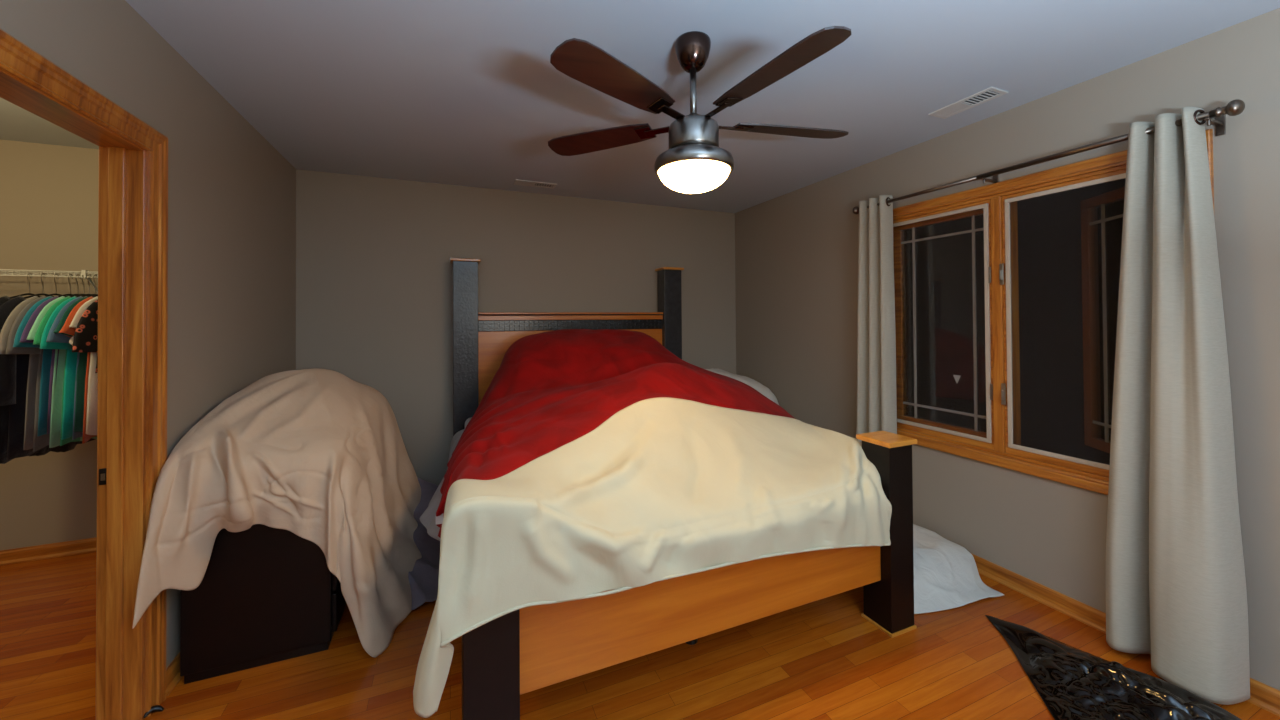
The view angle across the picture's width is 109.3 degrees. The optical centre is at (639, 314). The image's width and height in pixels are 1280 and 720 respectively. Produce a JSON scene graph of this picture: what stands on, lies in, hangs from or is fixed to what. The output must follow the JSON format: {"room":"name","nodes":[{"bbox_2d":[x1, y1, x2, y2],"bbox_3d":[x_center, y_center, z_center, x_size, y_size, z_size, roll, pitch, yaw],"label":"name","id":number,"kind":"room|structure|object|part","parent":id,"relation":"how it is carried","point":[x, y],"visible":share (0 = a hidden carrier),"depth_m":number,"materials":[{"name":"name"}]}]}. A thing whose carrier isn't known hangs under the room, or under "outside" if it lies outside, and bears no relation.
{"room":"bedroom","nodes":[
{"label":"bedroom","id":0,"kind":"room"},
{"bbox_2d":[0,0,295,667],"bbox_3d":[-1.332,0.171,0.488,0.112,2.440,5.734,0,-1,-23],"label":"wall","id":1,"kind":"structure","parent":0,"point":[232,194],"depth_m":1.92,"materials":[{"name":"beige paint"}]},
{"bbox_2d":[0,29,167,719],"bbox_3d":[-1.623,0.366,1.183,0.160,2.067,1.013,0,-1,-23],"label":"door frame","id":2,"kind":"structure","parent":1,"relation":"in","point":[133,155],"depth_m":1.55,"materials":[{"name":"brown wood"}]},
{"bbox_3d":[-1.683,0.366,1.158,0.029,2.067,1.013,0,-1,-23],"label":"closet casing","id":3,"kind":"part","parent":2,"relation":"part of","materials":[{"name":"brown wood"}]},
{"bbox_3d":[-1.815,0.547,1.538,0.022,0.055,0.003,0,-1,-23],"label":"strike plate","id":4,"kind":"part","parent":2,"relation":"part of","materials":[{"name":"black metal"}]},
{"bbox_2d":[166,652,182,695],"bbox_3d":[-2.061,1.376,2.409,0.024,0.078,1.599,0,-1,-23],"label":"baseboard","id":5,"kind":"structure","parent":1,"relation":"attached to","point":[173,677],"depth_m":1.72,"materials":[{"name":"brown wood"}]},
{"bbox_2d":[0,140,735,549],"bbox_3d":[-1.681,0.203,3.505,6.008,2.440,0.100,0,-1,-23],"label":"wall","id":6,"kind":"structure","parent":0,"point":[374,269],"depth_m":3.42,"materials":[{"name":"beige paint"}]},
{"bbox_2d":[0,269,97,292],"bbox_3d":[-3.347,-0.079,2.570,1.974,0.334,0.342,0,-1,-23],"label":"wire shelf","id":7,"kind":"object","parent":6,"relation":"attached to","point":[48,273],"visible":0.35,"depth_m":2.51,"materials":[{"name":"white metal"}]},
{"bbox_2d":[9,273,40,298],"bbox_3d":[-3.263,-0.128,2.429,0.010,0.193,0.405,0,-1,-10],"label":"clothes hanger","id":8,"kind":"object","parent":7,"relation":"hanging from","point":[29,293],"visible":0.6,"depth_m":2.42,"materials":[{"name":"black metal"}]},
{"bbox_2d":[6,296,49,451],"bbox_3d":[-3.087,0.297,2.497,0.050,0.787,0.656,0,-1,-11],"label":"shirt","id":9,"kind":"object","parent":7,"relation":"hanging from","point":[39,442],"visible":0.16,"depth_m":2.29,"materials":[{"name":"fabric"}]},
{"bbox_2d":[0,295,76,463],"bbox_3d":[-3.212,0.334,2.444,0.052,0.862,0.656,0,-1,-9],"label":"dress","id":10,"kind":"object","parent":7,"relation":"hanging from","point":[4,410],"visible":0.02,"depth_m":2.28,"materials":[{"name":"fabric"}]},
{"bbox_2d":[24,273,54,298],"bbox_3d":[-3.217,-0.128,2.449,0.010,0.193,0.405,0,-1,-10],"label":"clothes hanger","id":11,"kind":"object","parent":7,"relation":"hanging from","point":[42,293],"visible":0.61,"depth_m":2.44,"materials":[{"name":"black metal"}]},
{"bbox_2d":[39,274,60,297],"bbox_3d":[-3.171,-0.128,2.468,0.010,0.193,0.405,0,-1,-10],"label":"clothes hanger","id":12,"kind":"object","parent":7,"relation":"hanging from","point":[55,274],"visible":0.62,"depth_m":2.46,"materials":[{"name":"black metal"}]},
{"bbox_2d":[0,296,94,459],"bbox_3d":[-3.169,0.318,2.463,0.051,0.830,0.656,0,-1,-11],"label":"jacket","id":13,"kind":"object","parent":12,"relation":"hanging from","point":[14,368],"visible":0.12,"depth_m":2.27,"materials":[{"name":"fabric"}]},
{"bbox_2d":[58,274,72,296],"bbox_3d":[-3.120,-0.128,2.489,0.010,0.193,0.405,0,-1,-10],"label":"clothes hanger","id":14,"kind":"object","parent":7,"relation":"hanging from","point":[69,274],"visible":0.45,"depth_m":2.48,"materials":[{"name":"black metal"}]},
{"bbox_2d":[0,296,38,449],"bbox_3d":[-3.118,0.298,2.485,0.050,0.790,0.656,0,-1,-10],"label":"shirt","id":15,"kind":"object","parent":14,"relation":"hanging from","point":[33,358],"visible":0.17,"depth_m":2.29,"materials":[{"name":"grey fabric"}]},
{"bbox_2d":[64,274,79,296],"bbox_3d":[-3.092,-0.128,2.501,0.010,0.193,0.405,0,-1,-10],"label":"clothes hanger","id":16,"kind":"object","parent":7,"relation":"hanging from","point":[77,274],"visible":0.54,"depth_m":2.49,"materials":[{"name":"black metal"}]},
{"bbox_2d":[71,275,85,297],"bbox_3d":[-3.071,-0.128,2.510,0.010,0.193,0.405,0,-1,-10],"label":"clothes hanger","id":17,"kind":"object","parent":7,"relation":"hanging from","point":[82,275],"visible":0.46,"depth_m":2.50,"materials":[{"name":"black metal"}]},
{"bbox_2d":[13,296,52,436],"bbox_3d":[-3.068,0.267,2.506,0.049,0.728,0.655,0,-1,-10],"label":"shirt","id":18,"kind":"object","parent":17,"relation":"hanging from","point":[47,353],"visible":0.19,"depth_m":2.31,"materials":[{"name":"teal fabric"}]},
{"bbox_2d":[76,274,91,296],"bbox_3d":[-3.051,-0.128,2.518,0.010,0.193,0.405,0,-1,-10],"label":"clothes hanger","id":19,"kind":"object","parent":7,"relation":"hanging from","point":[89,274],"visible":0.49,"depth_m":2.51,"materials":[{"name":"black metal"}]},
{"bbox_2d":[20,296,58,433],"bbox_3d":[-3.050,0.255,2.514,0.050,0.704,0.654,0,-1,-10],"label":"shirt","id":20,"kind":"object","parent":19,"relation":"hanging from","point":[39,308],"visible":0.11,"depth_m":2.30,"materials":[{"name":"fabric"}]},
{"bbox_2d":[83,275,96,296],"bbox_3d":[-3.030,-0.128,2.527,0.010,0.193,0.405,0,-1,-10],"label":"clothes hanger","id":21,"kind":"object","parent":7,"relation":"hanging from","point":[94,275],"visible":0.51,"depth_m":2.52,"materials":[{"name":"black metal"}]},
{"bbox_2d":[26,296,96,447],"bbox_3d":[-3.028,0.304,2.523,0.050,0.803,0.654,0,-1,-10],"label":"shirt","id":22,"kind":"object","parent":21,"relation":"hanging from","point":[57,388],"visible":0.1,"depth_m":2.33,"materials":[{"name":"fabric"}]},
{"bbox_3d":[-2.949,-0.128,2.561,0.097,0.193,0.395,0,-1,-23],"label":"clothes hanger","id":23,"kind":"object","parent":7,"relation":"hanging from","visible":0},
{"bbox_2d":[53,296,88,431],"bbox_3d":[-2.946,0.268,2.557,0.049,0.730,0.646,0,-1,-11],"label":"shirt","id":24,"kind":"object","parent":23,"relation":"hanging from","point":[82,365],"visible":0.13,"depth_m":2.36,"materials":[{"name":"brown fabric"}]},
{"bbox_3d":[-2.931,-0.129,2.569,0.097,0.193,0.395,0,-1,-23],"label":"clothes hanger","id":25,"kind":"object","parent":7,"relation":"hanging from","visible":0},
{"bbox_2d":[59,296,96,443],"bbox_3d":[-2.926,0.289,2.565,0.051,0.774,0.646,0,-1,-10],"label":"shirt","id":26,"kind":"object","parent":25,"relation":"hanging from","point":[65,329],"visible":0.15,"depth_m":2.36,"materials":[{"name":"fabric"}]},
{"bbox_3d":[-2.968,-0.128,2.553,0.097,0.193,0.395,0,-1,-23],"label":"clothes hanger","id":27,"kind":"object","parent":7,"relation":"hanging from","visible":0},
{"bbox_2d":[46,296,82,439],"bbox_3d":[-2.966,0.278,2.549,0.052,0.750,0.654,0,-1,-9],"label":"shirt","id":28,"kind":"object","parent":27,"relation":"hanging from","point":[52,337],"visible":0.16,"depth_m":2.30,"materials":[{"name":"fabric"}]},
{"bbox_3d":[-2.988,-0.128,2.545,0.097,0.193,0.395,0,-1,-23],"label":"clothes hanger","id":29,"kind":"object","parent":7,"relation":"hanging from","visible":0},
{"bbox_2d":[40,296,77,439],"bbox_3d":[-2.986,0.282,2.540,0.050,0.758,0.655,0,-1,-10],"label":"shirt","id":30,"kind":"object","parent":29,"relation":"hanging from","point":[71,360],"visible":0.19,"depth_m":2.34,"materials":[{"name":"green fabric"}]},
{"bbox_3d":[-2.911,-0.129,2.577,0.097,0.193,0.395,0,-1,-23],"label":"clothes hanger","id":31,"kind":"object","parent":7,"relation":"hanging from","visible":0},
{"bbox_2d":[69,296,97,434],"bbox_3d":[-2.910,0.271,2.573,0.051,0.736,0.609,0,-1,-10],"label":"shirt","id":32,"kind":"object","parent":31,"relation":"hanging from","point":[91,418],"visible":0.19,"depth_m":2.38,"materials":[{"name":"fabric"}]},
{"bbox_2d":[0,0,1279,212],"bbox_3d":[-0.562,-1.091,0.827,6.008,0.080,5.934,0,-1,-23],"label":"ceiling","id":33,"kind":"structure","parent":0,"point":[470,93],"depth_m":1.95,"materials":[{"name":"grey paint"}]},
{"bbox_2d":[513,179,556,188],"bbox_3d":[-0.816,-1.018,3.540,0.316,0.006,0.127,0,-1,-23],"label":"ceiling vent","id":34,"kind":"object","parent":33,"relation":"in","point":[517,182],"visible":1,"depth_m":3.54,"materials":[{"name":"white metal"}]},
{"bbox_2d":[548,26,850,192],"bbox_3d":[0.236,-0.760,1.720,1.238,0.574,1.227,0,-1,-23],"label":"ceiling fan","id":35,"kind":"object","parent":33,"relation":"hanging from","point":[694,161],"visible":1,"depth_m":1.62,"materials":[{"name":"brown wood"}]},
{"bbox_3d":[-0.170,-0.733,1.907,0.480,0.033,0.139,-1,-1,24],"label":"blade","id":36,"kind":"part","parent":35,"relation":"part of","materials":[{"name":"brown wood"}]},
{"bbox_3d":[-0.070,-0.738,1.435,0.139,0.033,0.480,-1,-1,42],"label":"blade","id":37,"kind":"part","parent":35,"relation":"part of","materials":[{"name":"brown wood"}]},
{"bbox_3d":[0.206,-0.513,1.738,0.270,0.080,0.270,0,-1,-23],"label":"lamp shade","id":38,"kind":"part","parent":35,"relation":"part of","materials":[{"name":"beige glass"}]},
{"bbox_3d":[0.410,-0.742,1.385,0.139,0.033,0.480,0,-1,-30],"label":"blade","id":39,"kind":"part","parent":35,"relation":"part of","materials":[{"name":"brown wood"}]},
{"bbox_3d":[0.606,-0.739,1.825,0.480,0.033,0.139,0,-1,-12],"label":"blade","id":40,"kind":"part","parent":35,"relation":"part of","materials":[{"name":"brown wood"}]},
{"bbox_2d":[928,87,1008,118],"bbox_3d":[1.619,-1.047,2.255,0.130,0.006,0.302,0,-1,-23],"label":"ceiling vent","id":41,"kind":"object","parent":33,"relation":"in","point":[990,93],"visible":1,"depth_m":2.24,"materials":[{"name":"white metal"}]},
{"bbox_2d":[0,551,1279,719],"bbox_3d":[-0.545,1.429,0.802,6.008,0.080,5.934,0,-1,-23],"label":"floor","id":42,"kind":"structure","parent":0,"point":[821,659],"depth_m":1.77,"materials":[{"name":"brown wood"}]},
{"bbox_2d":[143,705,163,717],"bbox_3d":[-1.713,1.391,1.601,0.029,0.021,0.052,-1,-1,44],"label":"door stop","id":43,"kind":"object","parent":42,"relation":"on","point":[156,708],"visible":1,"depth_m":1.60,"materials":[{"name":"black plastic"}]},
{"bbox_2d":[180,524,345,683],"bbox_3d":[-1.705,1.019,2.294,0.535,0.785,1.047,0,-1,-23],"label":"dresser","id":44,"kind":"object","parent":42,"relation":"on","point":[265,595],"visible":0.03,"depth_m":1.81,"materials":[{"name":"brown paint"}]},
{"bbox_2d":[132,368,421,656],"bbox_3d":[-1.541,0.843,2.360,0.932,1.125,1.509,0,-1,-23],"label":"sheet","id":45,"kind":"object","parent":44,"relation":"on","point":[320,456],"visible":1,"depth_m":1.85,"materials":[{"name":"fabric"}]},
{"bbox_3d":[-1.393,1.095,2.154,0.016,0.160,0.485,0,-1,-23],"label":"drawer","id":46,"kind":"part","parent":44,"relation":"part of","materials":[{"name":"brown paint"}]},
{"bbox_3d":[-1.391,1.268,2.152,0.016,0.160,0.485,0,-1,-23],"label":"drawer","id":47,"kind":"part","parent":44,"relation":"part of","materials":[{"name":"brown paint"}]},
{"bbox_2d":[408,478,439,610],"bbox_3d":[-1.237,1.210,2.693,0.320,0.377,1.182,0,-1,-20],"label":"sheet","id":48,"kind":"object","parent":42,"relation":"on","point":[424,576],"visible":0.28,"depth_m":2.42,"materials":[{"name":"fabric"}]},
{"bbox_2d":[450,258,916,719],"bbox_3d":[-0.098,0.485,2.771,1.947,1.842,2.417,0,-1,-23],"label":"bed","id":49,"kind":"object","parent":42,"relation":"on","point":[514,654],"visible":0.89,"depth_m":1.78,"materials":[{"name":"brown paint"}]},
{"bbox_3d":[-1.329,0.509,3.465,0.176,1.822,0.150,0,-1,-23],"label":"headboard post","id":50,"kind":"part","parent":49,"relation":"part of","materials":[{"name":"black wood"}]},
{"bbox_3d":[-0.461,0.980,1.397,0.159,0.804,0.147,0,-1,-23],"label":"footboard post","id":51,"kind":"part","parent":49,"relation":"part of","materials":[{"name":"brown paint"}]},
{"bbox_3d":[-0.526,0.623,3.800,1.565,0.992,0.040,0,-1,-23],"label":"headboard panel","id":52,"kind":"part","parent":49,"relation":"part of","materials":[{"name":"orange wood"}]},
{"bbox_3d":[-0.528,-0.013,3.801,1.565,0.016,0.082,0,-1,-23],"label":"rail","id":53,"kind":"part","parent":49,"relation":"part of","materials":[{"name":"orange wood"}]},
{"bbox_3d":[-0.528,0.023,3.801,1.565,0.036,0.060,0,-1,-23],"label":"headboard rail","id":54,"kind":"part","parent":49,"relation":"part of","materials":[{"name":"orange wood"}]},
{"bbox_2d":[413,397,891,717],"bbox_3d":[0.164,0.738,1.885,1.944,0.706,0.692,0,-1,-23],"label":"blanket","id":55,"kind":"object","parent":49,"relation":"on","point":[664,488],"visible":1,"depth_m":1.62,"materials":[{"name":"beige fabric"}]},
{"bbox_3d":[0.273,0.506,4.136,0.170,1.822,0.150,0,-1,-23],"label":"headboard post","id":56,"kind":"part","parent":49,"relation":"part of","materials":[{"name":"black wood"}]},
{"bbox_3d":[0.217,1.305,1.952,0.060,0.180,0.060,0,-1,-23],"label":"support leg","id":57,"kind":"part","parent":49,"relation":"part of","materials":[{"name":"black plastic"}]},
{"bbox_3d":[0.333,0.957,1.732,1.566,0.440,0.050,0,-1,-23],"label":"footboard","id":58,"kind":"part","parent":49,"relation":"part of","materials":[{"name":"orange wood"}]},
{"bbox_3d":[1.122,0.977,2.061,0.143,0.804,0.147,0,-1,-23],"label":"footboard post","id":59,"kind":"part","parent":49,"relation":"part of","materials":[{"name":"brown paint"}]},
{"bbox_2d":[913,524,1003,613],"bbox_3d":[1.272,1.304,2.876,0.708,0.180,1.586,0,-1,-23],"label":"sheet","id":60,"kind":"object","parent":42,"relation":"on","point":[946,575],"visible":0.41,"depth_m":2.29,"materials":[{"name":"white fabric"}]},
{"bbox_2d":[985,615,1241,719],"bbox_3d":[1.604,1.323,1.554,0.705,0.114,1.060,0,-1,-14],"label":"rug","id":61,"kind":"object","parent":42,"relation":"on","point":[1073,683],"visible":1,"depth_m":1.62,"materials":[{"name":"black"}]},
{"bbox_3d":[0.793,1.062,4.024,0.530,0.700,0.566,0,-1,-23],"label":"nightstand","id":62,"kind":"object","parent":42,"relation":"on","visible":0},
{"bbox_2d":[706,368,778,404],"bbox_3d":[0.798,0.725,4.024,0.672,0.536,0.712,0,-1,-23],"label":"sheet","id":63,"kind":"object","parent":62,"relation":"on","point":[759,387],"visible":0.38,"depth_m":3.81,"materials":[{"name":"white fabric"}]},
{"bbox_2d":[735,8,1279,690],"bbox_3d":[2.139,0.163,1.943,0.150,2.440,5.734,0,-1,-23],"label":"wall","id":64,"kind":"structure","parent":0,"point":[796,252],"depth_m":2.18,"materials":[{"name":"beige paint"}]},
{"bbox_2d":[852,99,1244,214],"bbox_3d":[1.813,-0.704,2.355,0.128,0.090,1.655,0,-1,-23],"label":"curtain rod","id":65,"kind":"object","parent":64,"relation":"attached to","point":[1235,107],"visible":0.78,"depth_m":1.95,"materials":[{"name":"grey metal"}]},
{"bbox_2d":[856,195,896,444],"bbox_3d":[1.509,0.311,2.957,0.103,2.128,0.276,0,-1,-23],"label":"curtain","id":66,"kind":"object","parent":65,"relation":"hanging from","point":[876,330],"visible":0.7,"depth_m":2.91,"materials":[{"name":"fabric"}]},
{"bbox_2d":[1106,107,1249,704],"bbox_3d":[1.992,0.293,1.743,0.166,2.113,0.364,0,-1,-23],"label":"curtain","id":67,"kind":"object","parent":65,"relation":"hanging from","point":[1176,591],"visible":1,"depth_m":1.69,"materials":[{"name":"fabric"}]},
{"bbox_2d":[893,129,1213,494],"bbox_3d":[2.106,0.048,2.476,0.554,1.480,1.470,0,-1,-23],"label":"window","id":68,"kind":"structure","parent":64,"relation":"in","point":[1101,215],"depth_m":2.38,"materials":[{"name":"brown wood"}]},
{"bbox_3d":[1.827,0.048,2.733,0.036,1.314,0.629,0,-1,-23],"label":"sash","id":69,"kind":"part","parent":68,"relation":"part of","materials":[{"name":"brown wood"}]},
{"bbox_3d":[1.746,0.046,2.698,0.012,1.278,0.603,0,-1,-23],"label":"screen frame","id":70,"kind":"part","parent":68,"relation":"part of","materials":[{"name":"beige"}]},
{"bbox_2d":[901,215,985,430],"bbox_3d":[1.819,0.048,2.729,0.007,1.214,0.529,0,-1,-23],"label":"grille","id":71,"kind":"object","parent":68,"relation":"attached to","point":[912,226],"depth_m":2.85,"materials":[{"name":"beige"}]},
{"bbox_2d":[953,375,960,382],"bbox_3d":[1.854,0.378,2.657,0.001,0.051,0.044,0,-1,-23],"label":"decal","id":72,"kind":"object","parent":68,"relation":"attached to","point":[957,377],"visible":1,"depth_m":2.65,"materials":[{"name":"white plastic"}]},
{"bbox_3d":[1.900,0.049,2.390,0.044,1.332,1.322,0,-1,-23],"label":"frame","id":73,"kind":"part","parent":68,"relation":"part of","materials":[{"name":"brown wood"}]},
{"bbox_3d":[2.011,0.038,2.066,0.012,1.278,0.607,0,-1,-23],"label":"screen frame","id":74,"kind":"part","parent":68,"relation":"part of","materials":[{"name":"beige"}]},
{"bbox_3d":[2.344,0.038,2.137,0.036,1.314,0.633,0,-1,11],"label":"sash","id":75,"kind":"part","parent":68,"relation":"part of","materials":[{"name":"brown wood"}]},
{"bbox_2d":[1089,204,1122,442],"bbox_3d":[2.336,0.038,2.138,0.007,1.214,0.533,0,-1,11],"label":"grille","id":76,"kind":"object","parent":68,"relation":"attached to","point":[1105,220],"depth_m":2.32,"materials":[{"name":"beige"}]},
{"bbox_3d":[2.343,0.038,2.137,0.006,1.218,0.537,0,-1,11],"label":"pane","id":77,"kind":"part","parent":68,"relation":"part of","materials":[{"name":"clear glass"}]},
{"bbox_2d":[971,553,1279,716],"bbox_3d":[2.066,1.344,1.897,0.024,0.078,5.734,0,-1,-23],"label":"baseboard","id":78,"kind":"structure","parent":64,"relation":"attached to","point":[1266,697],"depth_m":2.11,"materials":[{"name":"brown wood"}]},
{"bbox_3d":[-2.885,-0.129,2.588,0.097,0.193,0.395,0,-1,-23],"label":"clothes hanger","id":79,"kind":"object","parent":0,"visible":0},
{"bbox_2d":[72,300,97,372],"bbox_3d":[-2.885,0.131,2.585,0.049,0.456,0.656,0,-1,-10],"label":"shirt","id":80,"kind":"object","parent":79,"relation":"hanging from","point":[85,339],"visible":0.16,"depth_m":2.33,"materials":[{"name":"black fabric"}]},
{"bbox_3d":[-3.009,-0.128,2.536,0.097,0.193,0.395,0,-1,-23],"label":"clothes hanger","id":81,"kind":"object","parent":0,"visible":0},
{"bbox_2d":[33,296,96,445],"bbox_3d":[-3.005,0.302,2.532,0.051,0.798,0.655,0,-1,-10],"label":"shirt","id":82,"kind":"object","parent":81,"relation":"hanging from","point":[37,339],"visible":0.15,"depth_m":2.30,"materials":[{"name":"teal fabric"}]},
{"bbox_3d":[-0.113,1.060,2.753,1.725,0.208,2.070,0,-1,-23],"label":"box spring","id":83,"kind":"object","parent":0,"visible":0},
{"bbox_3d":[-0.129,0.847,2.771,1.700,0.213,2.030,0,-1,-23],"label":"mattress","id":84,"kind":"object","parent":83,"relation":"on","visible":0},
{"bbox_2d":[420,429,464,540],"bbox_3d":[-1.050,0.830,2.483,0.214,0.366,1.208,0,-1,-19],"label":"sheet","id":85,"kind":"object","parent":84,"relation":"on","point":[428,518],"visible":0.27,"depth_m":2.19,"materials":[{"name":"grey fabric"}]},
{"bbox_2d":[436,329,794,537],"bbox_3d":[-0.034,0.495,2.759,2.180,0.795,2.082,0,-1,-23],"label":"blanket","id":86,"kind":"object","parent":84,"relation":"on","point":[549,390],"visible":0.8,"depth_m":2.52,"materials":[{"name":"red fabric"}]},
{"bbox_3d":[-2.876,0.189,1.305,2.104,2.440,3.034,0,-1,-23],"label":"wall","id":87,"kind":"structure","parent":0,"visible":0},
{"bbox_2d":[0,537,96,565],"bbox_3d":[-3.403,1.387,2.700,2.004,0.078,0.024,0,-1,-23],"label":"baseboard","id":88,"kind":"structure","parent":87,"relation":"attached to","point":[52,550],"depth_m":2.67,"materials":[{"name":"brown wood"}]}
]}

